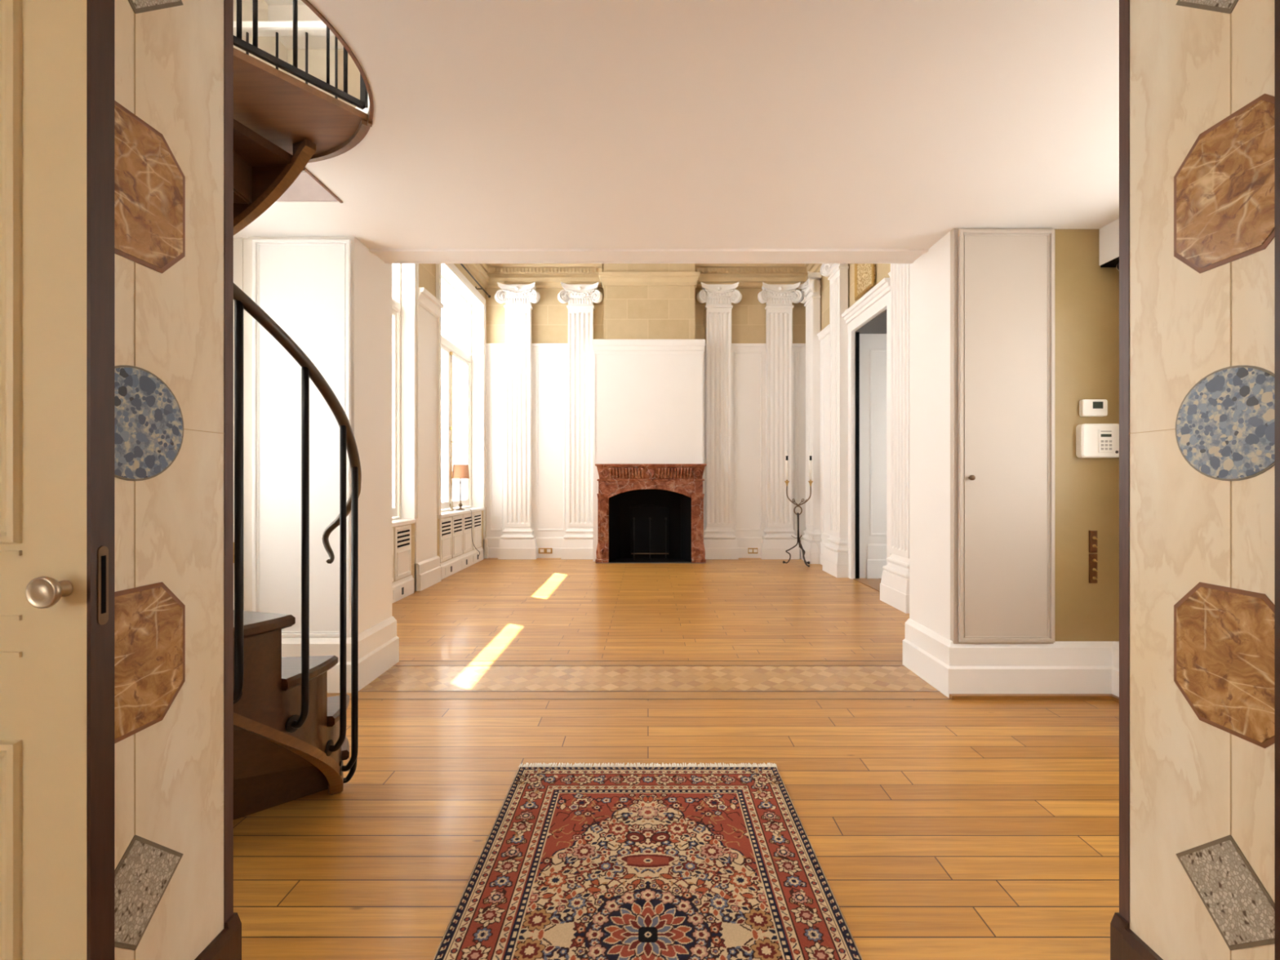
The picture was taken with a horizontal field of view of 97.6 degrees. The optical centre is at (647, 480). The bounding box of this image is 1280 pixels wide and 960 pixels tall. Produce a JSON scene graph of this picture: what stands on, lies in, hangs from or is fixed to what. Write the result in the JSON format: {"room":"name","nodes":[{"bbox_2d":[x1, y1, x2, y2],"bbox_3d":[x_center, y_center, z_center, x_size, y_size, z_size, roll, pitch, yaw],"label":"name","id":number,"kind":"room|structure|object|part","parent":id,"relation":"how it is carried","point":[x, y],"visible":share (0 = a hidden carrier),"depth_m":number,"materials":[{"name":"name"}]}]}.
{"room":"historic interior","nodes":[
{"label":"historic interior","id":0,"kind":"room"},
{"bbox_2d":[233,0,287,74],"bbox_3d":[-2.590,-2.350,1.800,0.540,1.600,3.600,0,0,0],"label":"wall","id":1,"kind":"structure","parent":0,"point":[268,44],"depth_m":3.37,"materials":[{"name":"beige paint"}]},
{"bbox_2d":[275,172,338,201],"bbox_3d":[-1.910,-1.474,2.816,0.740,0.143,0.007,0,0,0],"label":"ceiling","id":2,"kind":"structure","parent":1,"relation":"attached to","point":[304,188],"depth_m":2.81,"materials":[{"name":"paint"}]},
{"bbox_2d":[264,0,305,4],"bbox_3d":[0.070,-3.025,1.650,5.860,0.250,3.900,0,0,0],"label":"ceiling","id":3,"kind":"structure","parent":0,"point":[268,2],"depth_m":3.40,"materials":[{"name":"paint"}]},
{"bbox_2d":[287,48,343,171],"bbox_3d":[0.070,-2.877,3.641,5.860,2.845,0.078,0,0,0],"label":"wall","id":4,"kind":"structure","parent":0,"point":[317,58],"depth_m":3.60,"materials":[{"name":"beige paint"}]},
{"bbox_2d":[267,4,343,48],"bbox_3d":[-0.660,-2.225,3.510,3.320,1.350,0.180,0,0,0],"label":"trim","id":5,"kind":"structure","parent":4,"relation":"attached to","point":[275,12],"depth_m":3.42,"materials":[{"name":"paint"}]},
{"bbox_2d":[337,50,359,107],"bbox_3d":[-0.700,-2.155,3.594,2.600,1.190,0.017,0,0,0],"label":"trim","id":6,"kind":"structure","parent":4,"relation":"attached to","point":[353,73],"depth_m":3.58,"materials":[{"name":"beige paint"}]},
{"bbox_2d":[368,248,928,263],"bbox_3d":[0.005,-1.594,3.542,3.390,0.412,0.295,0,0,0],"label":"ceiling beam","id":7,"kind":"structure","parent":4,"relation":"attached to","point":[387,255],"depth_m":3.49,"materials":[{"name":"paint"}]},
{"bbox_2d":[253,236,391,634],"bbox_3d":[-2.125,-0.150,3.460,0.870,2.700,0.480,0,0,0],"label":"wall","id":8,"kind":"structure","parent":0,"point":[371,277],"depth_m":3.42,"materials":[{"name":"white paint"}]},
{"bbox_2d":[233,236,253,611],"bbox_3d":[-2.385,-0.250,3.244,0.230,2.300,0.037,0,0,0],"label":"trim","id":9,"kind":"structure","parent":8,"relation":"attached to","point":[242,247],"depth_m":3.24,"materials":[{"name":"white paint"}]},
{"bbox_2d":[252,239,351,637],"bbox_3d":[-1.980,-0.238,3.205,0.558,2.273,0.027,0,0,0],"label":"door","id":10,"kind":"structure","parent":8,"relation":"in","point":[304,286],"depth_m":3.20,"materials":[{"name":"white paint"}]},
{"bbox_2d":[281,616,399,693],"bbox_3d":[-2.083,1.050,3.428,0.875,0.300,0.545,0,0,0],"label":"baseboard","id":11,"kind":"structure","parent":8,"relation":"attached to","point":[378,645],"depth_m":3.24,"materials":[{"name":"white paint"}]},
{"bbox_2d":[391,263,484,591],"bbox_3d":[-2.690,-1.550,6.310,0.340,5.500,5.300,0,0,0],"label":"wall","id":12,"kind":"structure","parent":0,"point":[427,272],"depth_m":6.72,"materials":[{"name":"paint"}]},
{"bbox_2d":[391,263,418,519],"bbox_3d":[-2.594,-1.155,5.135,0.232,3.210,1.842,0,0,0],"label":"window","id":13,"kind":"structure","parent":12,"relation":"in","point":[405,277],"depth_m":5.96,"materials":[{"name":"white paint"}]},
{"bbox_3d":[-2.669,-0.713,5.525,0.006,2.015,0.680,0,0,0],"label":"pane","id":14,"kind":"part","parent":13,"relation":"part of","materials":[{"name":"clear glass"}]},
{"bbox_3d":[-2.670,-1.105,5.135,0.080,3.110,1.690,0,0,0],"label":"frame","id":15,"kind":"part","parent":13,"relation":"part of","materials":[{"name":"white paint"}]},
{"bbox_3d":[-2.554,-1.173,5.135,0.151,3.174,1.842,0,0,0],"label":"casing","id":16,"kind":"part","parent":13,"relation":"part of","materials":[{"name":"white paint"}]},
{"bbox_2d":[414,287,485,591],"bbox_3d":[-2.470,-0.440,6.180,0.100,3.280,4.920,0,0,0],"label":"trim","id":17,"kind":"structure","parent":12,"relation":"attached to","point":[429,307],"depth_m":6.38,"materials":[{"name":"white paint"}]},
{"bbox_2d":[414,538,488,591],"bbox_3d":[-2.487,1.050,6.180,0.065,0.300,4.920,0,0,0],"label":"baseboard","id":18,"kind":"structure","parent":12,"relation":"attached to","point":[428,571],"depth_m":6.32,"materials":[{"name":"white paint"}]},
{"bbox_2d":[435,263,485,515],"bbox_3d":[-2.614,-1.155,7.605,0.272,3.210,1.922,0,0,0],"label":"window","id":19,"kind":"structure","parent":12,"relation":"in","point":[460,374],"depth_m":8.10,"materials":[{"name":"white paint"}]},
{"bbox_3d":[-2.709,-0.713,7.195,0.006,2.015,0.720,0,0,0],"label":"pane","id":20,"kind":"part","parent":19,"relation":"part of","materials":[{"name":"clear glass"}]},
{"bbox_3d":[-2.710,-1.105,7.605,0.080,3.110,1.770,0,0,0],"label":"frame","id":21,"kind":"part","parent":19,"relation":"part of","materials":[{"name":"white paint"}]},
{"bbox_3d":[-2.709,-0.713,8.015,0.006,2.015,0.720,0,0,0],"label":"pane","id":22,"kind":"part","parent":19,"relation":"part of","materials":[{"name":"clear glass"}]},
{"bbox_2d":[460,263,490,297],"bbox_3d":[-2.461,-2.800,7.590,0.122,0.060,1.940,0,0,0],"label":"curtain rod","id":23,"kind":"object","parent":12,"relation":"attached to","point":[464,267],"visible":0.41,"depth_m":7.93,"materials":[{"name":"black metal"}]},
{"bbox_2d":[484,263,805,343],"bbox_3d":[0.050,-1.550,8.810,5.900,5.500,0.300,0,0,0],"label":"wall","id":24,"kind":"structure","parent":0,"point":[549,317],"depth_m":8.66,"materials":[{"name":"paint"}]},
{"bbox_2d":[494,281,540,559],"bbox_3d":[-1.985,-0.891,8.535,0.691,4.183,0.210,0,0,0],"label":"pilaster","id":25,"kind":"object","parent":24,"relation":"attached to","point":[517,541],"visible":1,"depth_m":8.54,"materials":[{"name":"white paint"}]},
{"bbox_2d":[538,547,552,553],"bbox_3d":[-1.570,1.084,8.602,0.200,0.075,0.017,0,0,0],"label":"double socket","id":26,"kind":"object","parent":24,"relation":"attached to","point":[541,550],"visible":1,"depth_m":8.59,"materials":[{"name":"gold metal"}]},
{"bbox_2d":[557,282,603,559],"bbox_3d":[-1.030,-0.891,8.535,0.691,4.183,0.210,0,0,0],"label":"pilaster","id":27,"kind":"object","parent":24,"relation":"attached to","point":[577,543],"visible":1,"depth_m":8.54,"materials":[{"name":"white paint"}]},
{"bbox_2d":[464,263,822,288],"bbox_3d":[-0.005,-3.255,6.190,5.030,0.570,4.940,0,0,0],"label":"trim","id":28,"kind":"structure","parent":24,"relation":"attached to","point":[544,275],"depth_m":8.57,"materials":[{"name":"paint"}]},
{"bbox_2d":[485,537,801,558],"bbox_3d":[0.005,1.040,8.635,5.010,0.320,0.050,0,0,0],"label":"baseboard","id":29,"kind":"structure","parent":24,"relation":"attached to","point":[744,543],"depth_m":8.62,"materials":[{"name":"white paint"}]},
{"bbox_2d":[485,343,806,537],"bbox_3d":[0.005,-0.450,8.635,5.010,3.300,0.050,0,0,0],"label":"wall panels","id":30,"kind":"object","parent":24,"relation":"attached to","point":[549,362],"depth_m":8.64,"materials":[{"name":"white paint"}]},
{"bbox_2d":[696,282,742,559],"bbox_3d":[1.083,-0.891,8.535,0.691,4.183,0.210,0,0,0],"label":"pilaster","id":31,"kind":"object","parent":24,"relation":"attached to","point":[720,542],"visible":0.99,"depth_m":8.54,"materials":[{"name":"white paint"}]},
{"bbox_2d":[747,547,757,553],"bbox_3d":[1.612,1.087,8.602,0.150,0.085,0.017,0,0,0],"label":"double socket","id":32,"kind":"object","parent":24,"relation":"attached to","point":[750,550],"visible":1,"depth_m":8.60,"materials":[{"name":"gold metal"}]},
{"bbox_2d":[757,281,803,559],"bbox_3d":[2.010,-0.891,8.535,0.691,4.183,0.210,0,0,0],"label":"pilaster","id":33,"kind":"object","parent":24,"relation":"attached to","point":[777,539],"visible":0.99,"depth_m":8.54,"materials":[{"name":"white paint"}]},
{"bbox_2d":[591,339,705,561],"bbox_3d":[0.005,-0.435,8.442,1.682,3.270,0.436,0,0,0],"label":"chimney breast","id":34,"kind":"structure","parent":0,"point":[648,394],"depth_m":8.25,"materials":[{"name":"white paint"}]},
{"bbox_2d":[604,263,694,339],"bbox_3d":[0.020,-3.085,8.510,1.360,2.030,0.300,0,0,0],"label":"stone wall","id":35,"kind":"structure","parent":0,"point":[630,312],"depth_m":8.36,"materials":[{"name":"stone"}]},
{"bbox_2d":[598,271,700,290],"bbox_3d":[0.020,-2.993,8.473,1.510,0.185,0.375,0,0,0],"label":"trim","id":36,"kind":"structure","parent":35,"relation":"attached to","point":[606,278],"depth_m":8.31,"materials":[{"name":"paint"}]},
{"bbox_2d":[233,558,1119,959],"bbox_3d":[0.000,1.250,2.450,6.000,0.100,13.300,0,0,0],"label":"floor","id":37,"kind":"structure","parent":0,"point":[936,829],"depth_m":2.45,"materials":[{"name":"brown wood"}]},
{"bbox_2d":[233,0,372,819],"bbox_3d":[-1.620,-0.660,1.855,1.200,3.720,1.210,0,0,-3],"label":"spiral staircase","id":38,"kind":"structure","parent":37,"relation":"on","point":[291,741],"depth_m":1.94,"materials":[{"name":"brown wood"}]},
{"bbox_3d":[-1.620,-1.092,1.850,1.201,2.858,1.200,0,0,0],"label":"handrail","id":39,"kind":"part","parent":38,"relation":"part of","materials":[{"name":"brown metal"}]},
{"bbox_3d":[-1.242,-1.902,2.004,0.028,0.923,0.469,0,0,39],"label":"landing rail","id":40,"kind":"part","parent":38,"relation":"part of","materials":[{"name":"black metal"}]},
{"bbox_3d":[-1.441,-1.415,2.101,0.711,0.026,0.718,0,0,0],"label":"landing plate","id":41,"kind":"part","parent":38,"relation":"part of","materials":[{"name":"brown wood"}]},
{"bbox_2d":[391,519,416,603],"bbox_3d":[-2.569,0.807,5.135,0.182,0.785,1.690,0,0,0],"label":"radiator cover","id":42,"kind":"object","parent":37,"relation":"on","point":[402,534],"visible":0.29,"depth_m":5.71,"materials":[{"name":"white paint"}]},
{"bbox_3d":[-2.513,0.735,5.339,0.026,0.530,0.368,0,0,0],"label":"panel","id":43,"kind":"part","parent":42,"relation":"part of","materials":[{"name":"white paint"}]},
{"bbox_2d":[393,586,404,599],"bbox_3d":[-2.479,1.116,5.557,0.015,0.091,0.218,0,0,0],"label":"wall socket","id":44,"kind":"object","parent":42,"relation":"attached to","point":[399,592],"visible":1,"depth_m":5.55,"materials":[{"name":"white paint"}]},
{"bbox_3d":[-2.513,0.735,5.746,0.026,0.530,0.368,0,0,0],"label":"panel","id":45,"kind":"part","parent":42,"relation":"part of","materials":[{"name":"white paint"}]},
{"bbox_2d":[438,507,484,579],"bbox_3d":[-2.569,0.807,7.605,0.182,0.785,1.770,0,0,0],"label":"base cabinet","id":46,"kind":"object","parent":37,"relation":"on","point":[464,526],"visible":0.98,"depth_m":7.44,"materials":[{"name":"white paint"}]},
{"bbox_3d":[-2.513,0.735,6.964,0.026,0.530,0.388,0,0,0],"label":"panel","id":47,"kind":"part","parent":46,"relation":"part of","materials":[{"name":"white paint"}]},
{"bbox_2d":[444,564,452,575],"bbox_3d":[-2.479,1.115,6.943,0.015,0.090,0.227,0,0,0],"label":"wall socket","id":48,"kind":"object","parent":46,"relation":"attached to","point":[448,570],"visible":1,"depth_m":6.94,"materials":[{"name":"white paint"}]},
{"bbox_2d":[449,453,455,511],"bbox_3d":[-2.600,0.025,7.470,0.048,0.781,0.185,0,0,0],"label":"candlestick","id":49,"kind":"object","parent":46,"relation":"on","point":[451,508],"visible":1,"depth_m":7.42,"materials":[{"name":"silver metal"}]},
{"bbox_3d":[-2.513,0.735,7.391,0.026,0.530,0.388,0,0,0],"label":"panel","id":50,"kind":"part","parent":46,"relation":"part of","materials":[{"name":"white paint"}]},
{"bbox_2d":[461,558,467,567],"bbox_3d":[-2.479,1.114,7.545,0.015,0.088,0.235,0,0,0],"label":"wall socket","id":51,"kind":"object","parent":46,"relation":"attached to","point":[464,562],"visible":1,"depth_m":7.53,"materials":[{"name":"white paint"}]},
{"bbox_2d":[452,464,479,555],"bbox_3d":[-2.503,0.451,7.874,0.235,1.323,0.584,0,0,28],"label":"table lamp","id":52,"kind":"object","parent":46,"relation":"on","point":[460,471],"visible":0.98,"depth_m":7.65,"materials":[{"name":"brown metal"}]},
{"bbox_3d":[-2.585,0.128,7.720,0.028,0.375,0.027,0,0,0],"label":"stem","id":53,"kind":"part","parent":52,"relation":"part of","materials":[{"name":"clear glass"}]},
{"bbox_3d":[-2.585,-0.115,7.720,0.236,0.190,0.236,0,0,0],"label":"lamp shade","id":54,"kind":"part","parent":52,"relation":"part of","materials":[{"name":"beige fabric"}]},
{"bbox_3d":[-2.464,0.757,7.954,0.064,0.711,0.447,0,0,8],"label":"cord","id":55,"kind":"part","parent":52,"relation":"part of","materials":[{"name":"grey paint"}]},
{"bbox_3d":[-2.513,0.735,7.819,0.026,0.530,0.388,0,0,0],"label":"panel","id":56,"kind":"part","parent":46,"relation":"part of","materials":[{"name":"white paint"}]},
{"bbox_2d":[473,553,478,561],"bbox_3d":[-2.479,1.115,8.046,0.015,0.088,0.191,0,0,0],"label":"wall socket","id":57,"kind":"object","parent":46,"relation":"attached to","point":[476,556],"visible":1,"depth_m":8.03,"materials":[{"name":"white paint"}]},
{"bbox_3d":[-2.513,0.735,8.246,0.026,0.530,0.388,0,0,0],"label":"panel","id":58,"kind":"part","parent":46,"relation":"part of","materials":[{"name":"white paint"}]},
{"bbox_2d":[433,762,862,959],"bbox_3d":[0.000,1.196,1.468,1.080,0.010,1.801,0,0,0],"label":"rug","id":59,"kind":"object","parent":37,"relation":"on","point":[578,861],"visible":1,"depth_m":1.69,"materials":[{"name":"fabric"}]},
{"bbox_2d":[349,660,951,699],"bbox_3d":[0.005,1.201,3.392,3.390,0.005,0.663,0,0,0],"label":"trim","id":60,"kind":"structure","parent":37,"relation":"attached to","point":[399,660],"depth_m":3.18,"materials":[{"name":"brown wood"}]},
{"bbox_2d":[595,463,706,563],"bbox_3d":[0.040,0.484,8.316,1.610,1.432,0.528,0,0,0],"label":"fireplace","id":61,"kind":"object","parent":37,"relation":"on","point":[647,513],"visible":1,"depth_m":8.25,"materials":[{"name":"red stone"}]},
{"bbox_3d":[0.040,0.000,8.168,1.556,0.030,0.153,0,0,0],"label":"moulding","id":62,"kind":"part","parent":61,"relation":"part of","materials":[{"name":"red stone"}]},
{"bbox_2d":[595,463,706,467],"bbox_3d":[0.040,-0.203,8.152,1.610,0.057,0.195,0,0,0],"label":"mantel shelf","id":63,"kind":"object","parent":61,"relation":"attached to","point":[598,465],"depth_m":8.06,"materials":[{"name":"red stone"}]},
{"bbox_2d":[782,450,818,566],"bbox_3d":[2.198,0.382,7.976,0.367,1.634,0.446,0,0,-40],"label":"candle stand","id":64,"kind":"object","parent":37,"relation":"on","point":[787,482],"visible":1,"depth_m":7.99,"materials":[{"name":"metal"}]},
{"bbox_3d":[2.062,0.225,8.000,0.175,0.299,0.018,0,0,0],"label":"arm","id":65,"kind":"part","parent":64,"relation":"part of","materials":[{"name":"brown metal"}]},
{"bbox_3d":[2.143,0.676,8.000,0.048,0.415,0.044,0,0,0],"label":"stem","id":66,"kind":"part","parent":64,"relation":"part of","materials":[{"name":"metal"}]},
{"bbox_3d":[2.237,0.225,8.000,0.192,0.299,0.018,0,0,0],"label":"arm","id":67,"kind":"part","parent":64,"relation":"part of","materials":[{"name":"brown metal"}]},
{"bbox_2d":[233,0,1119,248],"bbox_3d":[0.070,-1.475,2.200,5.860,0.150,2.800,0,0,0],"label":"ceiling","id":68,"kind":"structure","parent":0,"point":[497,124],"depth_m":2.21,"materials":[{"name":"paint"}]},
{"bbox_2d":[233,21,337,172],"bbox_3d":[-1.850,-1.972,2.950,0.900,0.855,0.064,0,0,0],"label":"gallery balustrade","id":69,"kind":"object","parent":68,"relation":"on","point":[265,28],"visible":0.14,"depth_m":2.94,"materials":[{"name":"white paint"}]},
{"bbox_3d":[-1.850,-2.377,2.950,0.900,0.045,0.064,0,0,0],"label":"rail","id":70,"kind":"part","parent":69,"relation":"part of","materials":[{"name":"white paint"}]},
{"bbox_2d":[301,0,373,203],"bbox_3d":[-1.291,-1.415,1.963,0.680,0.041,1.657,0,0,6],"label":"trim","id":71,"kind":"structure","parent":68,"relation":"attached to","point":[371,111],"depth_m":1.95,"materials":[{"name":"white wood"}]},
{"bbox_2d":[819,263,890,331],"bbox_3d":[2.685,-1.550,6.280,0.350,5.500,5.360,0,0,0],"label":"wall","id":72,"kind":"structure","parent":0,"point":[882,270],"depth_m":6.98,"materials":[{"name":"paint"}]},
{"bbox_2d":[797,271,822,564],"bbox_3d":[2.385,-0.891,8.285,0.210,4.183,0.691,0,0,0],"label":"pilaster","id":73,"kind":"object","parent":72,"relation":"attached to","point":[811,291],"visible":0.99,"depth_m":8.11,"materials":[{"name":"white paint"}]},
{"bbox_2d":[819,263,848,577],"bbox_3d":[2.385,-0.891,7.160,0.210,4.183,0.691,0,0,0],"label":"pilaster","id":74,"kind":"object","parent":72,"relation":"attached to","point":[835,558],"visible":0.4,"depth_m":7.02,"materials":[{"name":"white paint"}]},
{"bbox_2d":[817,271,891,578],"bbox_3d":[2.467,-0.450,6.150,0.165,3.300,5.020,0,0,0],"label":"trim","id":75,"kind":"structure","parent":72,"relation":"attached to","point":[876,300],"depth_m":6.79,"materials":[{"name":"white paint"}]},
{"bbox_2d":[855,332,859,578],"bbox_3d":[2.534,-0.295,6.780,0.043,2.990,0.020,0,0,0],"label":"trim","id":76,"kind":"structure","parent":72,"relation":"attached to","point":[857,334],"depth_m":6.77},
{"bbox_2d":[854,263,875,300],"bbox_3d":[2.485,-2.553,6.410,0.050,0.825,0.540,0,0,0],"label":"lattice panel","id":77,"kind":"object","parent":72,"relation":"attached to","point":[864,273],"visible":0.49,"depth_m":6.45,"materials":[{"name":"gold metal"}]},
{"bbox_2d":[859,333,886,578],"bbox_3d":[3.428,-0.299,6.855,1.745,2.998,0.070,0,0,0],"label":"wall","id":78,"kind":"structure","parent":72,"relation":"attached to","point":[873,347],"depth_m":6.85,"materials":[{"name":"white paint"}]},
{"bbox_2d":[880,263,909,613],"bbox_3d":[2.385,-0.891,5.320,0.210,4.183,0.691,0,0,0],"label":"pilaster","id":79,"kind":"object","parent":72,"relation":"attached to","point":[895,581],"visible":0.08,"depth_m":5.33,"materials":[{"name":"white paint"}]},
{"bbox_2d":[819,541,1119,697],"bbox_3d":[2.178,1.040,5.480,1.045,0.320,6.360,0,0,0],"label":"baseboard","id":80,"kind":"structure","parent":72,"relation":"attached to","point":[1058,667],"depth_m":3.10,"materials":[{"name":"white paint"}]},
{"bbox_2d":[853,578,881,591],"bbox_3d":[2.650,1.201,6.270,0.340,0.018,1.000,0,0,0],"label":"floor","id":81,"kind":"structure","parent":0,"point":[874,584],"depth_m":6.52,"materials":[{"name":"brown wood"}]},
{"bbox_2d":[855,309,886,333],"bbox_3d":[3.456,-1.869,5.750,1.888,0.162,2.700,0,0,0],"label":"ceiling","id":82,"kind":"structure","parent":0,"point":[877,325],"depth_m":6.51,"materials":[{"name":"grey paint"}]},
{"bbox_2d":[909,229,1119,641],"bbox_3d":[2.350,-0.150,3.382,1.300,2.700,0.515,0,0,0],"label":"wall","id":83,"kind":"structure","parent":0,"point":[1086,294],"depth_m":3.12,"materials":[{"name":"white paint"}]},
{"bbox_2d":[950,228,1053,644],"bbox_3d":[1.978,-0.240,3.132,0.555,2.320,0.035,0,0,0],"label":"trim","id":84,"kind":"structure","parent":83,"relation":"attached to","point":[954,232],"depth_m":3.12,"materials":[{"name":"grey paint"}]},
{"bbox_2d":[958,229,1054,642],"bbox_3d":[1.985,-0.243,3.091,0.528,2.283,0.057,0,0,0],"label":"door","id":85,"kind":"structure","parent":83,"relation":"in","point":[1006,277],"depth_m":3.10,"materials":[{"name":"grey paint"}]},
{"bbox_3d":[1.782,-0.013,3.083,0.032,0.030,0.043,0,0,0],"label":"knob","id":86,"kind":"part","parent":85,"relation":"part of","materials":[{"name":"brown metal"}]},
{"bbox_2d":[949,693,1119,703],"bbox_3d":[2.140,1.189,2.694,0.960,0.022,0.788,0,0,0],"label":"trim","id":87,"kind":"structure","parent":83,"relation":"attached to","point":[953,696],"depth_m":3.06,"materials":[{"name":"brown wood"}]},
{"bbox_2d":[1079,399,1107,417],"bbox_3d":[2.475,-0.400,3.110,0.138,0.094,0.030,0,0,0],"label":"thermostat","id":88,"kind":"object","parent":83,"relation":"attached to","point":[1087,407],"visible":1,"depth_m":3.10,"materials":[{"name":"white plastic"}]},
{"bbox_2d":[1088,553,1097,582],"bbox_3d":[2.478,0.492,3.108,0.039,0.163,0.033,0,0,0],"label":"switch plate","id":89,"kind":"object","parent":83,"relation":"attached to","point":[1093,562],"visible":1,"depth_m":3.11,"materials":[{"name":"brown metal"}]},
{"bbox_2d":[1088,530,1097,552],"bbox_3d":[2.478,0.343,3.108,0.039,0.123,0.033,0,0,0],"label":"switch plate","id":90,"kind":"object","parent":83,"relation":"attached to","point":[1093,539],"visible":1,"depth_m":3.11,"materials":[{"name":"brown metal"}]},
{"bbox_2d":[1075,423,1119,457],"bbox_3d":[2.499,-0.216,3.099,0.221,0.188,0.052,0,0,0],"label":"alarm keypad","id":91,"kind":"object","parent":83,"relation":"attached to","point":[1092,440],"visible":0.9,"depth_m":3.08,"materials":[{"name":"white plastic"}]},
{"bbox_3d":[2.516,-0.215,3.080,0.080,0.127,0.010,0,0,0],"label":"keypad panel","id":92,"kind":"part","parent":91,"relation":"part of","materials":[{"name":"white plastic"}]},
{"bbox_2d":[1098,217,1119,267],"bbox_3d":[2.587,-1.290,2.921,0.143,0.215,0.402,0,0,0],"label":"upper cabinet","id":93,"kind":"object","parent":83,"relation":"attached to","point":[1108,235],"visible":0.21,"depth_m":3.06,"materials":[{"name":"white paint"}]},
{"bbox_3d":[0.070,-0.150,1.038,5.860,2.700,0.223,0,0,0],"label":"wall","id":94,"kind":"structure","parent":0,"visible":0},
{"bbox_2d":[0,0,114,959],"bbox_3d":[-1.389,-0.015,0.885,1.022,2.410,0.078,0,0,0],"label":"door","id":95,"kind":"structure","parent":94,"relation":"in","point":[57,56],"depth_m":0.88,"materials":[{"name":"beige wood"}]},
{"bbox_3d":[-1.394,-0.010,0.879,0.812,2.220,0.012,0,0,0],"label":"panel moulding","id":96,"kind":"part","parent":95,"relation":"part of","materials":[{"name":"beige paint"}]},
{"bbox_3d":[-0.920,0.171,0.865,0.049,0.049,0.038,0,0,0],"label":"knob","id":97,"kind":"part","parent":95,"relation":"part of","materials":[{"name":"silver metal"}]},
{"bbox_3d":[-0.879,0.170,0.903,0.002,0.127,0.017,0,0,0],"label":"lock plate","id":98,"kind":"part","parent":95,"relation":"part of","materials":[{"name":"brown metal"}]},
{"bbox_2d":[114,0,241,959],"bbox_3d":[-1.003,-0.010,1.114,0.122,2.420,0.374,0,0,0],"label":"door reveal","id":99,"kind":"structure","parent":94,"relation":"in","point":[174,59],"depth_m":1.13,"materials":[{"name":"beige wood"}]},
{"bbox_3d":[-0.952,1.107,1.096,0.020,0.187,0.338,0,0,0],"label":"skirting","id":100,"kind":"part","parent":99,"relation":"part of","materials":[{"name":"brown wood"}]},
{"bbox_3d":[-1.007,-0.105,1.278,0.102,2.230,0.026,0,0,0],"label":"edge post","id":101,"kind":"part","parent":99,"relation":"part of","materials":[{"name":"brown wood"}]},
{"bbox_2d":[1110,0,1274,959],"bbox_3d":[1.133,-0.010,1.114,0.122,2.420,0.374,0,0,0],"label":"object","id":102,"kind":"structure","parent":94,"relation":"in","point":[1197,77],"depth_m":1.11,"materials":[{"name":"beige wood"}]},
{"bbox_3d":[1.137,-0.105,1.278,0.102,2.230,0.026,0,0,0],"label":"edge post","id":103,"kind":"part","parent":102,"relation":"part of","materials":[{"name":"brown wood"}]},
{"bbox_3d":[1.082,1.107,1.096,0.020,0.187,0.338,0,0,0],"label":"skirting","id":104,"kind":"part","parent":102,"relation":"part of","materials":[{"name":"brown wood"}]},
{"bbox_2d":[1274,0,1279,959],"bbox_3d":[1.507,-0.015,0.898,0.946,2.410,0.051,0,0,0],"label":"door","id":105,"kind":"structure","parent":94,"relation":"in","point":[1277,2],"depth_m":0.92,"materials":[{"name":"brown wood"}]}
]}

